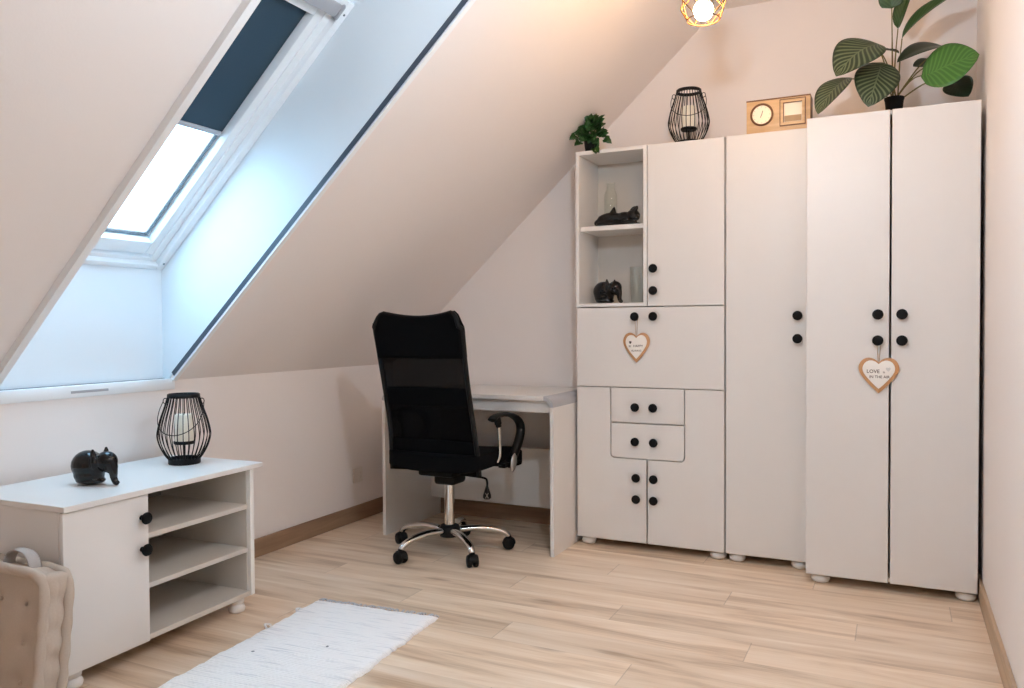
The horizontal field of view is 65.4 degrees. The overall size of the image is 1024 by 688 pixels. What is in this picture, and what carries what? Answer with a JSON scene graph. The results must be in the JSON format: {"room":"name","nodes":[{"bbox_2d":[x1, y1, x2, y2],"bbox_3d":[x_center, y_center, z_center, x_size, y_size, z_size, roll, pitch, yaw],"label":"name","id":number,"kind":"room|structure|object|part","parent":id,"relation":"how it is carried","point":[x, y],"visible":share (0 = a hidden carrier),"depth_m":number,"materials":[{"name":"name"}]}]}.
{"room":"home office","nodes":[
{"label":"home office","id":0,"kind":"room"},
{"bbox_2d":[0,364,383,538],"bbox_3d":[-1.830,0.642,2.471,0.100,0.948,5.200,0,1,26],"label":"wall","id":1,"kind":"structure","parent":0,"point":[309,430],"depth_m":3.72,"materials":[{"name":"paint"}]},
{"bbox_2d":[254,496,382,557],"bbox_3d":[-1.778,0.973,2.454,0.012,0.085,5.000,0,1,26],"label":"baseboard","id":2,"kind":"structure","parent":1,"relation":"attached to","point":[275,541],"depth_m":4.05,"materials":[{"name":"brown wood"}]},
{"bbox_2d":[353,466,362,483],"bbox_3d":[-0.846,0.719,4.379,0.012,0.082,0.082,0,1,26],"label":"wall socket","id":3,"kind":"object","parent":1,"relation":"attached to","point":[357,472],"visible":1,"depth_m":4.38,"materials":[{"name":"plastic"}]},
{"bbox_2d":[0,0,714,379],"bbox_3d":[-0.964,-0.707,2.019,1.909,1.762,5.200,0,1,26],"label":"ceiling","id":4,"kind":"structure","parent":0,"point":[480,136],"depth_m":3.11,"materials":[{"name":"paint"}]},
{"bbox_2d":[0,0,475,403],"bbox_3d":[-0.857,-0.582,2.574,1.762,1.557,0.795,0,1,26],"label":"window","id":5,"kind":"structure","parent":4,"relation":"attached to","point":[133,306],"depth_m":2.96,"materials":[{"name":"white paint"}]},
{"bbox_3d":[-1.573,0.171,2.934,0.061,0.043,0.767,0,1,26],"label":"sill","id":6,"kind":"part","parent":5,"relation":"part of","materials":[{"name":"white paint"}]},
{"bbox_3d":[-1.194,-0.794,2.732,0.955,0.888,0.619,0,1,26],"label":"sash","id":7,"kind":"part","parent":5,"relation":"part of","materials":[{"name":"white paint"}]},
{"bbox_3d":[-1.182,-0.779,2.726,1.042,0.972,0.735,0,1,26],"label":"frame","id":8,"kind":"part","parent":5,"relation":"part of","materials":[{"name":"white paint"}]},
{"bbox_2d":[177,0,345,135],"bbox_3d":[-0.965,-0.992,2.616,0.546,0.451,0.655,0,1,26],"label":"roller blind","id":9,"kind":"object","parent":5,"relation":"attached to","point":[272,22],"visible":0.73,"depth_m":2.78,"materials":[{"name":"fabric"}]},
{"bbox_2d":[79,512,1003,687],"bbox_3d":[-0.449,1.073,1.814,3.164,0.100,5.200,0,1,26],"label":"floor","id":10,"kind":"structure","parent":0,"point":[604,613],"depth_m":2.86,"materials":[{"name":"brown wood"}]},
{"bbox_2d":[0,547,74,687],"bbox_3d":[-1.421,0.802,2.246,0.419,0.453,0.145,0,1,25],"label":"floor cushion","id":11,"kind":"object","parent":10,"relation":"on","point":[37,596],"visible":1,"depth_m":2.17,"materials":[{"name":"beige fabric"}]},
{"bbox_3d":[-1.377,0.610,2.245,0.127,0.070,0.044,0,1,25],"label":"carry handle","id":12,"kind":"part","parent":11,"relation":"part of","materials":[{"name":"grey fabric"}]},
{"bbox_2d":[0,455,262,687],"bbox_3d":[-1.321,0.732,2.751,0.498,0.551,0.824,0,1,24],"label":"base cabinet","id":13,"kind":"object","parent":10,"relation":"on","point":[153,553],"visible":0.89,"depth_m":2.56,"materials":[{"name":"laminate"}]},
{"bbox_3d":[-1.499,0.720,2.394,0.436,0.475,0.018,0,1,24],"label":"panel","id":14,"kind":"part","parent":13,"relation":"part of","materials":[{"name":"white laminate"}]},
{"bbox_2d":[70,447,119,484],"bbox_3d":[-1.363,0.399,2.604,0.183,0.120,0.091,0,1,23],"label":"elephant figurine","id":15,"kind":"object","parent":13,"relation":"on","point":[88,467],"visible":1,"depth_m":2.58,"materials":[{"name":"black ceramic"}]},
{"bbox_3d":[-1.234,0.721,2.431,0.018,0.475,0.299,0,1,24],"label":"door","id":16,"kind":"part","parent":13,"relation":"part of","materials":[{"name":"white laminate"}]},
{"bbox_3d":[-1.163,0.552,2.529,0.031,0.039,0.039,0,1,24],"label":"knob","id":17,"kind":"part","parent":13,"relation":"part of","materials":[{"name":"black plastic"}]},
{"bbox_3d":[-1.163,0.653,2.531,0.031,0.039,0.039,0,1,24],"label":"knob","id":18,"kind":"part","parent":13,"relation":"part of","materials":[{"name":"black plastic"}]},
{"bbox_3d":[-1.543,0.702,2.828,0.006,0.457,0.741,0,1,24],"label":"panel","id":19,"kind":"part","parent":13,"relation":"part of","materials":[{"name":"white wood"}]},
{"bbox_2d":[156,392,210,465],"bbox_3d":[-1.236,0.318,3.002,0.193,0.264,0.202,0,1,-2],"label":"lantern","id":20,"kind":"object","parent":13,"relation":"on","point":[180,460],"visible":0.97,"depth_m":2.97,"materials":[{"name":"black metal"}]},
{"bbox_3d":[-1.234,0.274,2.954,0.165,0.120,0.107,0,1,-2],"label":"handle","id":21,"kind":"part","parent":20,"relation":"part of","materials":[{"name":"black metal"}]},
{"bbox_3d":[-1.236,0.404,3.009,0.075,0.080,0.075,0,1,-2],"label":"candle plate","id":22,"kind":"part","parent":20,"relation":"part of","materials":[{"name":"black metal"}]},
{"bbox_2d":[174,412,193,441],"bbox_3d":[-1.236,0.312,3.007,0.066,0.110,0.066,0,1,26],"label":"candle","id":23,"kind":"object","parent":20,"relation":"on","point":[183,421],"visible":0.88,"depth_m":2.98,"materials":[{"name":"wax"}]},
{"bbox_2d":[148,495,246,537],"bbox_3d":[-1.282,0.613,2.869,0.437,0.017,0.454,0,1,24],"label":"shelf","id":24,"kind":"object","parent":13,"relation":"attached to","point":[169,513],"depth_m":2.92,"materials":[{"name":"laminate"}]},
{"bbox_2d":[149,536,247,587],"bbox_3d":[-1.282,0.775,2.872,0.437,0.017,0.454,0,1,24],"label":"shelf","id":25,"kind":"object","parent":13,"relation":"attached to","point":[171,557],"depth_m":2.91,"materials":[{"name":"laminate"}]},
{"bbox_3d":[-1.337,0.940,2.743,0.453,0.018,0.741,0,1,24],"label":"panel","id":26,"kind":"part","parent":13,"relation":"part of","materials":[{"name":"laminate"}]},
{"bbox_3d":[-1.192,0.704,3.089,0.437,0.475,0.018,0,1,24],"label":"panel","id":27,"kind":"part","parent":13,"relation":"part of","materials":[{"name":"laminate"}]},
{"bbox_2d":[158,598,438,687],"bbox_3d":[-0.747,1.002,2.408,0.543,0.017,1.308,0,1,22],"label":"rug","id":28,"kind":"object","parent":10,"relation":"on","point":[323,644],"visible":1,"depth_m":2.59,"materials":[{"name":"white fabric"}]},
{"bbox_2d":[372,310,524,567],"bbox_3d":[-0.303,0.414,3.751,0.629,1.131,0.636,0,1,26],"label":"office chair","id":29,"kind":"object","parent":10,"relation":"on","point":[423,362],"visible":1,"depth_m":3.56,"materials":[{"name":"black fabric"}]},
{"bbox_2d":[397,531,405,539],"bbox_3d":[-0.542,0.931,3.907,0.026,0.038,0.062,-1,1,-32],"label":"caster wheel","id":30,"kind":"object","parent":29,"relation":"attached to","point":[401,535],"depth_m":3.89,"materials":[{"name":"black plastic"}]},
{"bbox_2d":[396,549,406,558],"bbox_3d":[-0.500,0.938,3.578,0.026,0.038,0.062,-1,2,-43],"label":"caster wheel","id":31,"kind":"object","parent":29,"relation":"attached to","point":[400,554],"depth_m":3.56,"materials":[{"name":"black plastic"}]},
{"bbox_3d":[-0.439,0.891,3.851,0.252,0.071,0.046,0,1,29],"label":"leg","id":32,"kind":"part","parent":29,"relation":"part of","materials":[{"name":"silver metal"}]},
{"bbox_3d":[-0.415,0.895,3.657,0.252,0.071,0.046,-1,2,-44],"label":"leg","id":33,"kind":"part","parent":29,"relation":"part of","materials":[{"name":"silver metal"}]},
{"bbox_3d":[-0.384,0.217,3.527,0.478,0.727,0.173,0,1,26],"label":"frame","id":34,"kind":"part","parent":29,"relation":"part of","materials":[{"name":"black fabric"}]},
{"bbox_3d":[-0.260,0.549,3.787,0.490,0.140,0.470,0,1,26],"label":"seat","id":35,"kind":"part","parent":29,"relation":"part of","materials":[{"name":"black fabric"}]},
{"bbox_3d":[-0.265,0.889,3.933,0.046,0.071,0.252,0,1,10],"label":"leg","id":36,"kind":"part","parent":29,"relation":"part of","materials":[{"name":"silver metal"}]},
{"bbox_3d":[-0.224,0.895,3.621,0.046,0.071,0.252,-1,1,-26],"label":"leg","id":37,"kind":"part","parent":29,"relation":"part of","materials":[{"name":"silver metal"}]},
{"bbox_2d":[469,553,476,562],"bbox_3d":[-0.174,0.937,3.516,0.026,0.038,0.062,-1,1,-16],"label":"caster wheel","id":38,"kind":"object","parent":29,"relation":"attached to","point":[472,556],"depth_m":3.49,"materials":[{"name":"black plastic"}]},
{"bbox_3d":[-0.188,0.628,3.669,0.188,0.056,0.010,0,1,32],"label":"tilt lever","id":39,"kind":"part","parent":29,"relation":"part of","materials":[{"name":"black plastic"}]},
{"bbox_3d":[-0.131,0.891,3.790,0.252,0.071,0.046,0,1,-7],"label":"leg","id":40,"kind":"part","parent":29,"relation":"part of","materials":[{"name":"silver metal"}]},
{"bbox_3d":[-0.113,0.676,3.624,0.038,0.058,0.038,0,1,26],"label":"lever handle","id":41,"kind":"part","parent":29,"relation":"part of","materials":[{"name":"black plastic"}]},
{"bbox_3d":[-0.059,0.450,3.614,0.025,0.180,0.049,-1,1,-11],"label":"chrome post","id":42,"kind":"part","parent":29,"relation":"part of","materials":[{"name":"silver metal"}]},
{"bbox_3d":[-0.020,0.443,3.682,0.042,0.271,0.324,0,1,26],"label":"armrest","id":43,"kind":"part","parent":29,"relation":"part of","materials":[{"name":"black plastic"}]},
{"bbox_2d":[382,385,582,556],"bbox_3d":[-0.117,0.602,4.100,0.944,0.738,0.542,0,1,26],"label":"desk","id":44,"kind":"object","parent":10,"relation":"on","point":[545,478],"visible":0.44,"depth_m":4.07,"materials":[{"name":"white laminate"}]},
{"bbox_3d":[-0.533,0.625,4.303,0.018,0.688,0.541,0,1,26],"label":"panel","id":45,"kind":"part","parent":44,"relation":"part of","materials":[{"name":"white laminate"}]},
{"bbox_3d":[-0.039,0.700,4.263,0.908,0.305,0.018,0,1,26],"label":"modesty panel","id":46,"kind":"part","parent":44,"relation":"part of","materials":[{"name":"white laminate"}]},
{"bbox_3d":[-0.221,0.288,3.881,0.904,0.057,0.018,0,1,26],"label":"drawer","id":47,"kind":"part","parent":44,"relation":"part of","materials":[{"name":"white laminate"}]},
{"bbox_3d":[0.301,0.629,3.900,0.018,0.688,0.541,0,1,26],"label":"panel","id":48,"kind":"part","parent":44,"relation":"part of","materials":[{"name":"white laminate"}]},
{"bbox_2d":[576,137,725,558],"bbox_3d":[0.686,0.023,3.831,0.708,1.900,0.311,0,1,26],"label":"tall cabinet","id":49,"kind":"object","parent":10,"relation":"on","point":[651,431],"visible":0.98,"depth_m":3.70,"materials":[{"name":"white laminate"}]},
{"bbox_2d":[569,113,611,153],"bbox_3d":[0.371,-1.010,3.832,0.144,0.214,0.174,-1,1,-30],"label":"ivy","id":50,"kind":"object","parent":49,"relation":"on","point":[592,122],"visible":0.98,"depth_m":3.83,"materials":[{"name":"plant"}]},
{"bbox_2d":[584,138,596,150],"bbox_3d":[0.386,-0.960,3.877,0.076,0.066,0.076,0,1,26],"label":"pot","id":51,"kind":"object","parent":50,"relation":"attached to","point":[588,144],"depth_m":3.84,"materials":[{"name":"black plastic"}]},
{"bbox_2d":[593,279,622,302],"bbox_3d":[0.474,-0.257,3.929,0.091,0.120,0.184,-1,2,-42],"label":"elephant figurine","id":52,"kind":"object","parent":49,"relation":"in","point":[604,292],"visible":0.92,"depth_m":3.90,"materials":[{"name":"black ceramic"}]},
{"bbox_2d":[581,223,642,236],"bbox_3d":[0.530,-0.558,3.912,0.317,0.022,0.250,0,1,26],"label":"shelf","id":53,"kind":"object","parent":49,"relation":"attached to","point":[624,230],"depth_m":3.86,"materials":[{"name":"white laminate"}]},
{"bbox_3d":[0.476,0.571,3.815,0.345,0.729,0.018,0,1,26],"label":"door","id":54,"kind":"part","parent":49,"relation":"part of","materials":[{"name":"white laminate"}]},
{"bbox_2d":[594,206,639,225],"bbox_3d":[0.508,-0.618,3.872,0.231,0.100,0.090,0,1,18],"label":"animal figurine","id":55,"kind":"object","parent":49,"relation":"on","point":[632,216],"visible":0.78,"depth_m":3.85,"materials":[{"name":"black ceramic"}]},
{"bbox_3d":[0.586,-0.557,4.029,0.318,0.713,0.008,0,1,26],"label":"panel","id":56,"kind":"part","parent":49,"relation":"part of","materials":[{"name":"laminate"}]},
{"bbox_3d":[0.573,-0.128,3.725,0.041,0.041,0.028,0,1,26],"label":"knob","id":57,"kind":"part","parent":49,"relation":"part of","materials":[{"name":"black plastic"}]},
{"bbox_3d":[0.577,0.459,3.737,0.041,0.041,0.028,0,1,26],"label":"knob","id":58,"kind":"part","parent":49,"relation":"part of","materials":[{"name":"black plastic"}]},
{"bbox_3d":[0.576,0.296,3.734,0.041,0.041,0.028,0,1,26],"label":"knob","id":59,"kind":"part","parent":49,"relation":"part of","materials":[{"name":"black plastic"}]},
{"bbox_3d":[0.582,0.728,3.741,0.041,0.041,0.028,0,1,26],"label":"knob","id":60,"kind":"part","parent":49,"relation":"part of","materials":[{"name":"black plastic"}]},
{"bbox_3d":[0.581,0.628,3.739,0.041,0.041,0.028,0,1,26],"label":"knob","id":61,"kind":"part","parent":49,"relation":"part of","materials":[{"name":"black plastic"}]},
{"bbox_2d":[623,320,649,362],"bbox_3d":[0.582,-0.025,3.730,0.128,0.225,0.012,0,1,26],"label":"heart","id":62,"kind":"object","parent":49,"relation":"hanging from","point":[636,346],"visible":1,"depth_m":3.73,"materials":[{"name":"brown wood"}]},
{"bbox_3d":[0.634,0.457,3.736,0.350,0.163,0.018,0,1,26],"label":"drawer","id":63,"kind":"part","parent":49,"relation":"part of","materials":[{"name":"white laminate"}]},
{"bbox_3d":[0.633,0.289,3.732,0.350,0.163,0.018,0,1,26],"label":"drawer","id":64,"kind":"part","parent":49,"relation":"part of","materials":[{"name":"white laminate"}]},
{"bbox_3d":[0.635,0.016,3.724,0.704,0.376,0.018,0,1,26],"label":"flap door","id":65,"kind":"part","parent":49,"relation":"part of","materials":[{"name":"white laminate"}]},
{"bbox_3d":[0.652,-0.128,3.687,0.041,0.041,0.028,0,1,26],"label":"knob","id":66,"kind":"part","parent":49,"relation":"part of","materials":[{"name":"black plastic"}]},
{"bbox_3d":[0.653,0.297,3.696,0.041,0.041,0.028,0,1,26],"label":"knob","id":67,"kind":"part","parent":49,"relation":"part of","materials":[{"name":"black plastic"}]},
{"bbox_3d":[0.652,-0.247,3.684,0.041,0.041,0.028,0,1,26],"label":"knob","id":68,"kind":"part","parent":49,"relation":"part of","materials":[{"name":"black plastic"}]},
{"bbox_3d":[0.651,-0.349,3.682,0.041,0.041,0.028,0,1,26],"label":"knob","id":69,"kind":"part","parent":49,"relation":"part of","materials":[{"name":"black plastic"}]},
{"bbox_3d":[0.656,0.459,3.699,0.041,0.041,0.028,0,1,26],"label":"knob","id":70,"kind":"part","parent":49,"relation":"part of","materials":[{"name":"black plastic"}]},
{"bbox_3d":[0.657,0.729,3.705,0.041,0.041,0.028,0,1,26],"label":"knob","id":71,"kind":"part","parent":49,"relation":"part of","materials":[{"name":"black plastic"}]},
{"bbox_3d":[0.657,0.629,3.703,0.041,0.041,0.028,0,1,26],"label":"knob","id":72,"kind":"part","parent":49,"relation":"part of","materials":[{"name":"black plastic"}]},
{"bbox_3d":[0.796,0.573,3.660,0.352,0.729,0.018,0,1,26],"label":"door","id":73,"kind":"part","parent":49,"relation":"part of","materials":[{"name":"white laminate"}]},
{"bbox_3d":[0.791,-0.548,3.635,0.351,0.746,0.018,0,1,26],"label":"door","id":74,"kind":"part","parent":49,"relation":"part of","materials":[{"name":"white laminate"}]},
{"bbox_2d":[668,86,709,141],"bbox_3d":[0.827,-1.058,3.733,0.193,0.264,0.202,0,1,14],"label":"lantern","id":75,"kind":"object","parent":49,"relation":"on","point":[690,128],"visible":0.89,"depth_m":3.70,"materials":[{"name":"black metal"}]},
{"bbox_3d":[0.829,-0.972,3.740,0.075,0.080,0.075,0,1,14],"label":"candle plate","id":76,"kind":"part","parent":75,"relation":"part of","materials":[{"name":"black metal"}]},
{"bbox_2d":[682,105,695,126],"bbox_3d":[0.828,-1.064,3.738,0.066,0.110,0.066,0,1,26],"label":"candle","id":77,"kind":"object","parent":75,"relation":"on","point":[685,119],"visible":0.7,"depth_m":3.71,"materials":[{"name":"wax"}]},
{"bbox_3d":[0.815,-1.102,3.686,0.165,0.120,0.107,0,1,14],"label":"handle","id":78,"kind":"part","parent":75,"relation":"part of","materials":[{"name":"black metal"}]},
{"bbox_2d":[726,128,806,568],"bbox_3d":[1.166,0.025,3.599,0.352,1.900,0.311,0,1,26],"label":"tall cabinet","id":79,"kind":"object","parent":10,"relation":"on","point":[766,172],"visible":0.81,"depth_m":3.48,"materials":[{"name":"white laminate"}]},
{"bbox_2d":[746,94,812,133],"bbox_3d":[1.168,-0.995,3.487,0.267,0.145,0.092,0,1,26],"label":"clock","id":80,"kind":"object","parent":79,"relation":"on","point":[788,112],"visible":0.97,"depth_m":3.45,"materials":[{"name":"brown wood"}]},
{"bbox_3d":[1.222,-0.023,3.414,0.041,0.041,0.028,0,1,26],"label":"knob","id":81,"kind":"part","parent":79,"relation":"part of","materials":[{"name":"black plastic"}]},
{"bbox_3d":[1.221,-0.122,3.412,0.041,0.041,0.028,0,1,26],"label":"knob","id":82,"kind":"part","parent":79,"relation":"part of","materials":[{"name":"black plastic"}]},
{"bbox_2d":[806,99,981,600],"bbox_3d":[1.569,0.030,3.316,0.614,1.900,0.470,0,1,26],"label":"wardrobe","id":83,"kind":"object","parent":10,"relation":"on","point":[894,195],"visible":1,"depth_m":3.12,"materials":[{"name":"white laminate"}]},
{"bbox_3d":[1.345,0.015,3.204,0.306,1.861,0.018,0,1,26],"label":"door","id":84,"kind":"part","parent":83,"relation":"part of","materials":[{"name":"white laminate"}]},
{"bbox_3d":[1.437,-0.014,3.134,0.041,0.041,0.028,0,1,26],"label":"knob","id":85,"kind":"part","parent":83,"relation":"part of","materials":[{"name":"black plastic"}]},
{"bbox_3d":[1.436,-0.116,3.131,0.041,0.041,0.028,0,1,26],"label":"knob","id":86,"kind":"part","parent":83,"relation":"part of","materials":[{"name":"black plastic"}]},
{"bbox_2d":[858,345,898,392],"bbox_3d":[1.443,0.085,3.139,0.146,0.218,0.012,0,1,26],"label":"heart","id":87,"kind":"object","parent":83,"relation":"hanging from","point":[878,375],"visible":1,"depth_m":3.14,"materials":[{"name":"brown wood"}]},
{"bbox_2d":[814,0,978,113],"bbox_3d":[1.523,-1.224,3.205,0.597,0.612,0.275,0,1,12],"label":"potted calathea","id":88,"kind":"object","parent":83,"relation":"on","point":[946,67],"visible":1,"depth_m":3.17,"materials":[{"name":"plant"}]},
{"bbox_3d":[1.556,-1.178,3.265,0.006,0.367,0.060,0,1,30],"label":"stem","id":89,"kind":"part","parent":88,"relation":"part of","materials":[{"name":"green plant"}]},
{"bbox_2d":[884,95,904,109],"bbox_3d":[1.572,-0.966,3.281,0.076,0.092,0.076,0,1,26],"label":"pot","id":90,"kind":"object","parent":88,"relation":"attached to","point":[893,101],"depth_m":3.25,"materials":[{"name":"black plastic"}]},
{"bbox_3d":[1.570,-1.143,3.269,0.023,0.296,0.010,0,1,26],"label":"stem","id":91,"kind":"part","parent":88,"relation":"part of","materials":[{"name":"green plant"}]},
{"bbox_3d":[1.583,-1.118,3.258,0.005,0.247,0.035,0,1,-6],"label":"stem","id":92,"kind":"part","parent":88,"relation":"part of","materials":[{"name":"green plant"}]},
{"bbox_3d":[1.603,-1.031,3.212,0.005,0.079,0.151,-1,2,-34],"label":"stem","id":93,"kind":"part","parent":88,"relation":"part of","materials":[{"name":"green plant"}]},
{"bbox_3d":[1.663,-1.103,3.269,0.197,0.218,0.005,0,1,12],"label":"stem","id":94,"kind":"part","parent":88,"relation":"part of","materials":[{"name":"green plant"}]},
{"bbox_3d":[1.672,-1.029,3.240,0.196,0.074,0.005,0,1,22],"label":"stem","id":95,"kind":"part","parent":88,"relation":"part of","materials":[{"name":"green plant"}]},
{"bbox_3d":[1.513,-0.013,3.096,0.041,0.041,0.028,0,1,26],"label":"knob","id":96,"kind":"part","parent":83,"relation":"part of","materials":[{"name":"black plastic"}]},
{"bbox_3d":[1.513,-0.115,3.094,0.041,0.041,0.028,0,1,26],"label":"knob","id":97,"kind":"part","parent":83,"relation":"part of","materials":[{"name":"black plastic"}]},
{"bbox_3d":[1.625,0.016,3.069,0.300,1.861,0.018,0,1,26],"label":"door","id":98,"kind":"part","parent":83,"relation":"part of","materials":[{"name":"white laminate"}]},
{"bbox_2d":[439,0,976,508],"bbox_3d":[0.659,-0.319,4.088,3.164,2.772,0.120,0,1,26],"label":"wall","id":99,"kind":"structure","parent":0,"point":[517,312],"depth_m":3.94,"materials":[{"name":"paint"}]},
{"bbox_2d":[441,497,549,524],"bbox_3d":[0.637,0.926,4.056,2.940,0.085,0.012,0,1,26],"label":"baseboard","id":100,"kind":"structure","parent":99,"relation":"attached to","point":[538,515],"depth_m":4.38,"materials":[{"name":"brown wood"}]},
{"bbox_2d":[710,0,774,10],"bbox_3d":[0.417,-1.604,1.329,1.211,0.120,5.200,0,1,26],"label":"ceiling","id":101,"kind":"structure","parent":0,"point":[729,3],"depth_m":3.75,"materials":[{"name":"paint"}]},
{"bbox_2d":[680,0,725,25],"bbox_3d":[0.658,-1.344,2.742,0.169,0.460,0.166,0,1,26],"label":"pendant lamp","id":102,"kind":"object","parent":101,"relation":"hanging from","point":[703,9],"visible":1,"depth_m":2.73,"materials":[{"name":"gold metal"}]},
{"bbox_3d":[0.658,-1.159,2.746,0.068,0.089,0.068,0,1,26],"label":"bulb","id":103,"kind":"part","parent":102,"relation":"part of","materials":[{"name":"white glass"}]},
{"bbox_2d":[976,0,1023,687],"bbox_3d":[0.933,-0.255,1.113,0.120,2.772,5.200,0,1,26],"label":"wall","id":104,"kind":"structure","parent":0,"point":[1000,23],"depth_m":2.50,"materials":[{"name":"paint"}]},
{"bbox_2d":[976,569,1016,687],"bbox_3d":[0.880,0.988,1.169,0.012,0.085,5.000,0,1,26],"label":"baseboard","id":105,"kind":"structure","parent":104,"relation":"attached to","point":[1005,671],"depth_m":2.54,"materials":[{"name":"brown wood"}]}
]}

